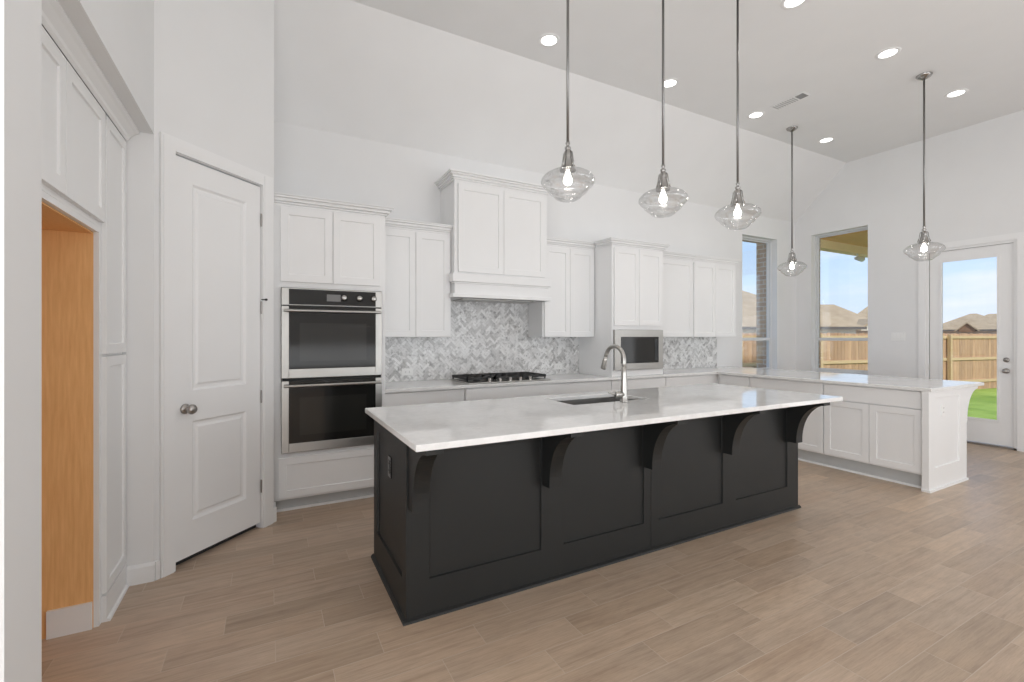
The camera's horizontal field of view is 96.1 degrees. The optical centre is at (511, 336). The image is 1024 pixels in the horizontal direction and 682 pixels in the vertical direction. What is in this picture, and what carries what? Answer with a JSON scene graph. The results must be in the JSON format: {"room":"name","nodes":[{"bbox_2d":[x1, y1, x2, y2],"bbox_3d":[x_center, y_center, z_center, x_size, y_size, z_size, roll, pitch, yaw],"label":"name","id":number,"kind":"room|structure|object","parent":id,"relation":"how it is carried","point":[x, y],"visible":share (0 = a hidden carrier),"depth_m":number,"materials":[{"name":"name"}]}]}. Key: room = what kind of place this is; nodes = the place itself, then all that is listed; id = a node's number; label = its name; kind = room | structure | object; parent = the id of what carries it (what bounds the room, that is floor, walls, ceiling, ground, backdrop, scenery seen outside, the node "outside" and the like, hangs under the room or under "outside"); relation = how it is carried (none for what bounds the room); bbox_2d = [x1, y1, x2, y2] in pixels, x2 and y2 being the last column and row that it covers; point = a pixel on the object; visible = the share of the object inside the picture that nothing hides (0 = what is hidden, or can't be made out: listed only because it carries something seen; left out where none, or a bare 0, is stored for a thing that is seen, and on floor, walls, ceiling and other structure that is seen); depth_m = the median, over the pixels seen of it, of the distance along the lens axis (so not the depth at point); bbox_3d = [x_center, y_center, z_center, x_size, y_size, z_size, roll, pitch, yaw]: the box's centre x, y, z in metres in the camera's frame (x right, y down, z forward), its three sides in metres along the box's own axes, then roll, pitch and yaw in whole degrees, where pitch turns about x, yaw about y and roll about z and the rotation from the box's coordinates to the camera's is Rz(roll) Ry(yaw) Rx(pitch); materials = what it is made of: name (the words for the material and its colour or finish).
{"room":"kitchen","nodes":[
{"label":"kitchen","id":0,"kind":"room"},
{"bbox_2d":[0,0,153,681],"bbox_3d":[-1.271,-0.660,-1.614,2.640,4.060,8.345,0,0,-28],"label":"wall","id":1,"kind":"structure","parent":0,"point":[118,34],"depth_m":1.27,"materials":[{"name":"paint"}]},
{"bbox_2d":[126,562,154,585],"bbox_3d":[-2.057,1.317,2.550,0.123,0.105,0.014,0,0,-28],"label":"baseboard","id":2,"kind":"structure","parent":1,"relation":"attached to","point":[140,573],"depth_m":2.54,"materials":[{"name":"white paint"}]},
{"bbox_2d":[154,0,273,560],"bbox_3d":[-1.942,-0.660,3.011,0.120,4.060,0.857,0,0,17],"label":"wall","id":3,"kind":"structure","parent":0,"point":[214,59],"depth_m":2.90,"materials":[{"name":"paint"}]},
{"bbox_2d":[154,507,276,580],"bbox_3d":[-1.877,1.317,2.996,0.014,0.105,0.867,0,0,17],"label":"baseboard","id":4,"kind":"structure","parent":3,"relation":"attached to","point":[157,562],"depth_m":2.60,"materials":[{"name":"white paint"}]},
{"bbox_2d":[159,131,272,577],"bbox_3d":[-1.874,0.105,2.991,0.023,2.530,0.805,0,0,17],"label":"trim","id":5,"kind":"structure","parent":3,"relation":"attached to","point":[169,145],"depth_m":2.67,"materials":[{"name":"white paint"}]},
{"bbox_2d":[176,155,267,564],"bbox_3d":[-1.897,0.152,3.003,0.171,2.435,0.647,0,0,17],"label":"door","id":6,"kind":"structure","parent":3,"relation":"in","point":[218,213],"depth_m":2.96,"materials":[{"name":"white paint"}]},
{"bbox_2d":[42,443,1023,681],"bbox_3d":[2.254,1.430,1.086,11.400,0.120,10.200,0,0,-28],"label":"floor","id":7,"kind":"structure","parent":0,"point":[871,579],"depth_m":2.29,"materials":[{"name":"brown wood"}]},
{"bbox_2d":[42,0,139,639],"bbox_3d":[-2.060,0.118,1.733,0.763,2.504,1.445,0,0,-28],"label":"refrigerator surround","id":8,"kind":"object","parent":7,"relation":"on","point":[73,121],"visible":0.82,"depth_m":2.11,"materials":[{"name":"white paint"}]},
{"bbox_2d":[101,115,128,622],"bbox_3d":[-2.315,0.145,2.215,0.674,2.450,0.358,0,0,-28],"label":"tall cabinet","id":9,"kind":"object","parent":7,"relation":"on","point":[114,587],"visible":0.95,"depth_m":2.34,"materials":[{"name":"white paint"}]},
{"bbox_2d":[274,192,393,511],"bbox_3d":[-1.570,0.138,4.013,0.904,2.465,0.724,0,0,-28],"label":"oven tower","id":10,"kind":"object","parent":7,"relation":"on","point":[320,243],"visible":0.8,"depth_m":3.69,"materials":[{"name":"white paint"}]},
{"bbox_2d":[281,287,381,453],"bbox_3d":[-1.556,0.263,3.939,0.760,1.280,0.623,0,0,-28],"label":"double wall oven","id":11,"kind":"object","parent":10,"relation":"in","point":[331,340],"visible":0.92,"depth_m":3.69,"materials":[{"name":"silver metal"}]},
{"bbox_2d":[385,388,463,406],"bbox_3d":[-0.912,0.928,4.411,0.746,0.884,0.600,0,0,-28],"label":"base cabinet","id":12,"kind":"object","parent":7,"relation":"on","point":[448,395],"visible":0.04,"depth_m":4.13,"materials":[{"name":"white paint"}]},
{"bbox_2d":[464,383,559,400],"bbox_3d":[-0.110,0.928,4.826,1.058,0.884,0.620,0,0,-28],"label":"base cabinet","id":13,"kind":"object","parent":7,"relation":"on","point":[483,393],"visible":0.11,"depth_m":4.53,"materials":[{"name":"white paint"}]},
{"bbox_2d":[385,366,983,392],"bbox_3d":[1.640,0.471,4.535,5.368,0.030,2.821,0,0,-28],"label":"countertop","id":14,"kind":"structure","parent":13,"relation":"on","point":[904,383],"depth_m":4.79,"materials":[{"name":"white stone"}]},
{"bbox_2d":[451,372,550,383],"bbox_3d":[-0.116,0.428,4.798,0.925,0.056,0.500,0,0,-28],"label":"gas cooktop","id":15,"kind":"object","parent":14,"relation":"in","point":[482,378],"visible":1,"depth_m":4.70,"materials":[{"name":"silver metal"}]},
{"bbox_2d":[579,237,669,376],"bbox_3d":[1.331,-0.320,5.581,0.905,1.550,0.687,0,0,-28],"label":"cabinet","id":16,"kind":"object","parent":14,"relation":"on","point":[628,273],"visible":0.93,"depth_m":5.31,"materials":[{"name":"white paint"}]},
{"bbox_2d":[613,330,662,369],"bbox_3d":[1.375,0.154,5.498,0.737,0.459,0.426,0,0,-28],"label":"microwave","id":17,"kind":"object","parent":16,"relation":"in","point":[643,349],"visible":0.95,"depth_m":5.31,"materials":[{"name":"silver metal"}]},
{"bbox_2d":[559,380,610,393],"bbox_3d":[0.662,0.928,5.249,0.698,0.884,0.600,0,0,-28],"label":"base cabinet","id":18,"kind":"object","parent":7,"relation":"on","point":[605,385],"visible":0.1,"depth_m":4.98,"materials":[{"name":"white paint"}]},
{"bbox_2d":[371,398,829,626],"bbox_3d":[0.778,0.928,3.151,3.198,0.884,1.032,0,0,-28],"label":"kitchen island","id":19,"kind":"object","parent":7,"relation":"on","point":[458,528],"visible":0.9,"depth_m":2.66,"materials":[{"name":"black paint"}]},
{"bbox_2d":[388,455,391,478],"bbox_3d":[-0.673,0.715,2.525,0.008,0.115,0.070,0,0,-28],"label":"outlet","id":20,"kind":"object","parent":19,"relation":"attached to","point":[389,457],"visible":1,"depth_m":2.50,"materials":[{"name":"black plastic"}]},
{"bbox_2d":[365,383,842,451],"bbox_3d":[0.779,0.471,3.195,3.279,0.030,1.136,0,0,-28],"label":"island countertop","id":21,"kind":"structure","parent":19,"relation":"on","point":[432,426],"depth_m":2.79,"materials":[{"name":"white stone"}]},
{"bbox_2d":[558,397,630,404],"bbox_3d":[0.621,0.587,3.378,0.686,0.199,0.386,0,0,-28],"label":"undermount sink","id":22,"kind":"object","parent":21,"relation":"in","point":[606,399],"visible":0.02,"depth_m":3.59,"materials":[{"name":"metal"}]},
{"bbox_2d":[601,344,627,402],"bbox_3d":[0.682,0.256,3.260,0.162,0.400,0.271,0,0,-28],"label":"faucet","id":23,"kind":"object","parent":21,"relation":"on","point":[623,393],"visible":1,"depth_m":3.18,"materials":[{"name":"silver metal"}]},
{"bbox_2d":[610,377,665,390],"bbox_3d":[1.342,0.928,5.611,0.838,0.884,0.600,0,0,-28],"label":"base cabinet","id":24,"kind":"object","parent":7,"relation":"on","point":[639,383],"visible":0.09,"depth_m":5.36,"materials":[{"name":"white paint"}]},
{"bbox_2d":[665,374,711,386],"bbox_3d":[2.075,0.928,6.001,0.818,0.884,0.600,0,0,-28],"label":"base cabinet","id":25,"kind":"object","parent":7,"relation":"on","point":[693,379],"visible":0.06,"depth_m":5.72,"materials":[{"name":"white paint"}]},
{"bbox_2d":[711,374,720,383],"bbox_3d":[2.797,0.928,6.369,0.800,0.884,0.664,0,0,-28],"label":"cabinet filler","id":26,"kind":"object","parent":7,"relation":"on","point":[715,377],"visible":0.04,"depth_m":5.97,"materials":[{"name":"white paint"}]},
{"bbox_2d":[720,374,749,386],"bbox_3d":[3.088,0.928,5.908,0.720,0.884,0.420,0,0,-28],"label":"base cabinet","id":27,"kind":"object","parent":7,"relation":"on","point":[734,380],"visible":0.12,"depth_m":5.72,"materials":[{"name":"white paint"}]},
{"bbox_2d":[750,377,826,465],"bbox_3d":[3.383,0.928,5.354,0.720,0.884,0.830,0,0,-28],"label":"base cabinet","id":28,"kind":"object","parent":7,"relation":"on","point":[811,448],"visible":0.26,"depth_m":4.96,"materials":[{"name":"white paint"}]},
{"bbox_2d":[824,383,921,488],"bbox_3d":[3.772,0.928,4.622,0.720,0.884,0.825,0,0,-28],"label":"base cabinet","id":29,"kind":"object","parent":7,"relation":"on","point":[875,432],"visible":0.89,"depth_m":4.41,"materials":[{"name":"white paint"}]},
{"bbox_2d":[921,386,977,492],"bbox_3d":[3.473,0.928,5.513,1.104,0.886,2.814,0,0,-28],"label":"peninsula end panel","id":30,"kind":"object","parent":7,"relation":"on","point":[944,438],"visible":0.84,"depth_m":4.19,"materials":[{"name":"white paint"}]},
{"bbox_2d":[941,403,944,416],"bbox_3d":[3.920,0.670,4.182,0.070,0.115,0.008,0,0,-28],"label":"outlet","id":31,"kind":"object","parent":30,"relation":"attached to","point":[942,405],"visible":1,"depth_m":4.17,"materials":[{"name":"white plastic"}]},
{"bbox_2d":[274,121,794,381],"bbox_3d":[0.646,-0.305,5.697,9.694,3.350,0.160,0,0,-28],"label":"wall","id":32,"kind":"structure","parent":0,"point":[307,161],"depth_m":5.63,"materials":[{"name":"paint"}]},
{"bbox_2d":[385,217,452,336],"bbox_3d":[-0.987,-0.543,4.525,0.720,1.103,0.377,0,0,-28],"label":"upper cabinet","id":33,"kind":"object","parent":32,"relation":"attached to","point":[417,253],"visible":0.79,"depth_m":4.40,"materials":[{"name":"white paint"}]},
{"bbox_2d":[385,301,578,381],"bbox_3d":[-0.283,0.037,5.104,2.508,0.836,0.011,0,0,-28],"label":"tile backsplash","id":34,"kind":"structure","parent":32,"relation":"attached to","point":[486,337],"depth_m":5.07,"materials":[{"name":"tile"}]},
{"bbox_2d":[402,368,412,375],"bbox_3d":[-1.063,0.362,4.678,0.115,0.070,0.008,0,0,-28],"label":"outlet","id":35,"kind":"object","parent":34,"relation":"attached to","point":[408,371],"visible":1,"depth_m":4.68,"materials":[{"name":"white plastic"}]},
{"bbox_2d":[554,363,561,368],"bbox_3d":[0.557,0.362,5.540,0.115,0.070,0.008,0,0,-28],"label":"outlet","id":36,"kind":"object","parent":34,"relation":"attached to","point":[558,365],"visible":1,"depth_m":5.54,"materials":[{"name":"white plastic"}]},
{"bbox_2d":[434,168,555,303],"bbox_3d":[-0.172,-0.992,4.900,1.207,1.236,0.483,0,0,-28],"label":"range hood","id":37,"kind":"object","parent":32,"relation":"attached to","point":[499,231],"visible":0.94,"depth_m":4.71,"materials":[{"name":"white paint"}]},
{"bbox_2d":[528,236,595,336],"bbox_3d":[0.593,-0.543,5.366,0.717,1.103,0.377,0,0,-28],"label":"upper cabinet","id":38,"kind":"object","parent":32,"relation":"attached to","point":[569,312],"visible":0.8,"depth_m":5.22,"materials":[{"name":"white paint"}]},
{"bbox_2d":[663,251,695,336],"bbox_3d":[1.985,-0.543,6.107,0.860,1.103,0.377,0,0,-28],"label":"upper cabinet","id":39,"kind":"object","parent":32,"relation":"attached to","point":[677,266],"visible":0.51,"depth_m":6.05,"materials":[{"name":"white paint"}]},
{"bbox_2d":[663,337,716,368],"bbox_3d":[2.291,0.232,6.474,1.746,0.446,0.011,0,0,-28],"label":"tile backsplash","id":40,"kind":"structure","parent":32,"relation":"attached to","point":[678,352],"depth_m":6.60,"materials":[{"name":"tile"}]},
{"bbox_2d":[707,357,712,361],"bbox_3d":[2.927,0.340,6.802,0.115,0.070,0.008,0,0,-28],"label":"outlet","id":41,"kind":"object","parent":40,"relation":"attached to","point":[709,359],"visible":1,"depth_m":6.80,"materials":[{"name":"white plastic"}]},
{"bbox_2d":[692,254,741,336],"bbox_3d":[2.783,-0.543,6.531,0.944,1.103,0.375,0,0,-28],"label":"upper cabinet","id":42,"kind":"object","parent":32,"relation":"attached to","point":[713,278],"visible":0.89,"depth_m":6.37,"materials":[{"name":"white paint"}]},
{"bbox_2d":[742,236,770,368],"bbox_3d":[3.945,-0.474,7.454,0.890,2.245,0.187,0,0,-28],"label":"window","id":43,"kind":"structure","parent":32,"relation":"in","point":[767,339],"depth_m":7.69,"materials":[{"name":"plastic"}]},
{"bbox_2d":[274,0,1023,222],"bbox_3d":[2.253,-2.312,0.970,11.290,1.056,9.995,0,0,-28],"label":"ceiling","id":44,"kind":"structure","parent":0,"point":[467,79],"depth_m":4.50,"materials":[{"name":"paint"}]},
{"bbox_2d":[538,33,559,46],"bbox_3d":[0.336,-2.686,4.178,0.196,0.006,0.196,0,0,-28],"label":"recessed light","id":45,"kind":"object","parent":44,"relation":"in","point":[548,39],"visible":1,"depth_m":4.17,"materials":[{"name":"white paint"}]},
{"bbox_2d":[543,0,592,202],"bbox_3d":[0.342,-1.760,2.822,0.332,1.859,0.332,0,0,-28],"label":"pendant light","id":46,"kind":"object","parent":44,"relation":"hanging from","point":[567,167],"visible":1,"depth_m":2.81,"materials":[{"name":"silver metal"}]},
{"bbox_2d":[560,141,575,173],"bbox_3d":[0.342,-1.103,2.822,0.095,0.183,0.095,0,0,4],"label":"socket","id":47,"kind":"object","parent":46,"relation":"attached to","point":[568,163],"depth_m":2.80,"materials":[{"name":"silver metal"}]},
{"bbox_2d":[640,0,688,217],"bbox_3d":[1.050,-1.760,3.199,0.332,1.859,0.332,0,0,-28],"label":"pendant light","id":48,"kind":"object","parent":44,"relation":"hanging from","point":[662,187],"visible":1,"depth_m":3.19,"materials":[{"name":"silver metal"}]},
{"bbox_2d":[656,164,670,192],"bbox_3d":[1.050,-1.103,3.199,0.100,0.183,0.100,0,0,-28],"label":"socket","id":49,"kind":"object","parent":48,"relation":"attached to","point":[662,182],"depth_m":3.18,"materials":[{"name":"silver metal"}]},
{"bbox_2d":[659,78,678,87],"bbox_3d":[1.669,-2.686,4.888,0.196,0.006,0.196,0,0,-28],"label":"recessed light","id":50,"kind":"object","parent":44,"relation":"in","point":[670,82],"visible":0.89,"depth_m":4.87,"materials":[{"name":"white paint"}]},
{"bbox_2d":[718,0,761,229],"bbox_3d":[1.752,-1.760,3.572,0.332,1.859,0.332,0,0,-28],"label":"pendant light","id":51,"kind":"object","parent":44,"relation":"hanging from","point":[737,202],"visible":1,"depth_m":3.56,"materials":[{"name":"silver metal"}]},
{"bbox_2d":[730,182,744,206],"bbox_3d":[1.752,-1.103,3.572,0.100,0.183,0.100,0,0,-28],"label":"socket","id":52,"kind":"object","parent":51,"relation":"attached to","point":[737,199],"depth_m":3.55,"materials":[{"name":"silver metal"}]},
{"bbox_2d":[747,111,764,118],"bbox_3d":[2.962,-2.686,5.587,0.196,0.006,0.196,0,0,-28],"label":"recessed light","id":53,"kind":"object","parent":44,"relation":"in","point":[757,114],"visible":1,"depth_m":5.57,"materials":[{"name":"white paint"}]},
{"bbox_2d":[769,91,810,110],"bbox_3d":[3.174,-2.685,5.264,0.150,0.010,0.400,0,0,-28],"label":"ceiling vent","id":54,"kind":"object","parent":44,"relation":"in","point":[802,95],"visible":1,"depth_m":5.25,"materials":[{"name":"white metal"}]},
{"bbox_2d":[785,126,797,276],"bbox_3d":[3.616,-1.732,5.943,0.332,1.914,0.332,0,0,-28],"label":"pendant light","id":55,"kind":"object","parent":44,"relation":"hanging from","point":[791,129],"visible":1,"depth_m":5.94,"materials":[{"name":"silver metal"}]},
{"bbox_2d":[787,248,796,262],"bbox_3d":[3.616,-1.048,5.943,0.100,0.183,0.100,0,0,-28],"label":"socket","id":56,"kind":"object","parent":55,"relation":"attached to","point":[791,259],"depth_m":5.92,"materials":[{"name":"silver metal"}]},
{"bbox_2d":[780,0,806,9],"bbox_3d":[2.264,-2.686,3.686,0.196,0.006,0.196,0,0,-28],"label":"recessed light","id":57,"kind":"object","parent":44,"relation":"in","point":[785,4],"visible":1,"depth_m":3.71,"materials":[{"name":"white paint"}]},
{"bbox_2d":[818,137,834,142],"bbox_3d":[4.304,-2.686,6.301,0.196,0.006,0.196,0,0,-28],"label":"recessed light","id":58,"kind":"object","parent":44,"relation":"in","point":[827,139],"visible":1,"depth_m":6.31,"materials":[{"name":"white paint"}]},
{"bbox_2d":[875,47,900,59],"bbox_3d":[3.570,-2.686,4.370,0.196,0.006,0.196,0,0,-28],"label":"recessed light","id":59,"kind":"object","parent":44,"relation":"in","point":[892,51],"visible":1,"depth_m":4.37,"materials":[{"name":"white paint"}]},
{"bbox_2d":[914,72,945,260],"bbox_3d":[4.245,-1.732,4.741,0.332,1.914,0.332,0,0,-28],"label":"pendant light","id":60,"kind":"object","parent":44,"relation":"hanging from","point":[924,240],"visible":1,"depth_m":4.73,"materials":[{"name":"silver metal"}]},
{"bbox_2d":[917,226,930,243],"bbox_3d":[4.245,-1.048,4.741,0.100,0.183,0.100,0,0,-28],"label":"socket","id":61,"kind":"object","parent":60,"relation":"attached to","point":[924,239],"depth_m":4.72,"materials":[{"name":"silver metal"}]},
{"bbox_2d":[944,88,968,97],"bbox_3d":[4.914,-2.686,5.091,0.196,0.006,0.196,0,0,-28],"label":"recessed light","id":62,"kind":"object","parent":44,"relation":"in","point":[958,92],"visible":1,"depth_m":5.09,"materials":[{"name":"white paint"}]},
{"bbox_2d":[742,240,819,367],"bbox_3d":[4.884,-0.045,2.886,5.334,3.570,9.505,0,0,-28],"label":"wall","id":63,"kind":"structure","parent":0,"point":[760,247],"depth_m":7.82,"materials":[{"name":"beige brick"}]},
{"bbox_2d":[795,110,1023,377],"bbox_3d":[7.158,-0.675,3.609,0.160,4.090,9.645,0,0,-28],"label":"wall","id":64,"kind":"structure","parent":0,"point":[974,174],"depth_m":6.47,"materials":[{"name":"paint"}]},
{"bbox_2d":[815,226,867,374],"bbox_3d":[5.205,-0.509,7.280,0.187,2.315,0.809,0,0,-28],"label":"window","id":65,"kind":"structure","parent":64,"relation":"in","point":[817,238],"depth_m":7.62,"materials":[{"name":"plastic"}]},
{"bbox_2d":[918,232,1023,451],"bbox_3d":[5.843,0.065,5.891,0.016,2.610,1.020,0,0,-28],"label":"trim","id":66,"kind":"structure","parent":64,"relation":"attached to","point":[1019,236],"depth_m":5.53,"materials":[{"name":"white paint"}]},
{"bbox_2d":[926,240,1016,450],"bbox_3d":[5.899,0.106,5.921,0.210,2.532,0.860,0,0,-28],"label":"door","id":67,"kind":"structure","parent":64,"relation":"in","point":[1001,432],"depth_m":5.66,"materials":[{"name":"white paint"}]},
{"label":"outside","id":68,"kind":"structure","parent":0,"visible":0},
{"bbox_3d":[38.867,1.870,54.675,240.000,0.240,180.000,0,0,-28],"label":"ground","id":69,"kind":"structure","parent":68,"visible":0},
{"bbox_2d":[742,291,866,333],"bbox_3d":[16.613,-1.060,37.947,16.900,5.600,10.920,0,0,0],"label":"neighbor house","id":70,"kind":"structure","parent":69,"relation":"on","point":[828,324],"depth_m":33.07,"materials":[{"name":"beige paint"}]},
{"bbox_2d":[820,304,867,333],"bbox_3d":[31.022,-0.860,49.696,12.500,5.200,10.600,0,0,0],"label":"neighbor house","id":71,"kind":"structure","parent":69,"relation":"on","point":[832,310],"depth_m":47.55,"materials":[{"name":"beige brick"}]},
{"bbox_2d":[858,306,867,317],"bbox_3d":[52.993,-1.410,65.362,10.900,6.300,9.420,0,0,39],"label":"neighbor house","id":72,"kind":"structure","parent":69,"relation":"on","point":[864,312],"depth_m":65.68,"materials":[{"name":"beige brick"}]},
{"bbox_2d":[943,314,996,333],"bbox_3d":[61.919,-0.660,61.732,9.400,4.800,10.100,0,0,45],"label":"neighbor house","id":73,"kind":"structure","parent":69,"relation":"on","point":[970,323],"depth_m":59.70,"materials":[{"name":"beige brick"}]},
{"bbox_2d":[967,388,996,419],"bbox_3d":[8.024,1.840,2.005,36.050,0.200,20.000,0,0,-28],"label":"lawn","id":74,"kind":"structure","parent":69,"relation":"on","point":[983,402],"depth_m":11.74,"materials":[{"name":"green plant"}]},
{"bbox_2d":[820,230,867,257],"bbox_3d":[7.943,-0.146,5.083,2.400,3.768,7.750,0,0,-28],"label":"patio cover","id":75,"kind":"object","parent":74,"relation":"on","point":[854,243],"visible":0.19,"depth_m":7.91,"materials":[{"name":"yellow wood"}]},
{"bbox_2d":[854,254,864,261],"bbox_3d":[6.283,-1.422,8.329,0.220,0.134,0.100,0,0,-28],"label":"light","id":76,"kind":"object","parent":75,"relation":"attached to","point":[858,258],"visible":1,"depth_m":8.30,"materials":[{"name":"white paint"}]},
{"bbox_2d":[742,333,996,388],"bbox_3d":[12.153,0.819,13.968,17.601,1.842,0.147,0,0,-19],"label":"fence","id":77,"kind":"object","parent":74,"relation":"on","point":[971,357],"visible":0.27,"depth_m":14.54,"materials":[{"name":"brown wood"}]},
{"bbox_2d":[985,314,996,318],"bbox_3d":[74.660,-0.860,69.987,10.920,5.200,11.900,0,0,-43],"label":"neighbor house","id":78,"kind":"structure","parent":69,"relation":"on","point":[994,316],"depth_m":70.31,"materials":[{"name":"beige brick"}]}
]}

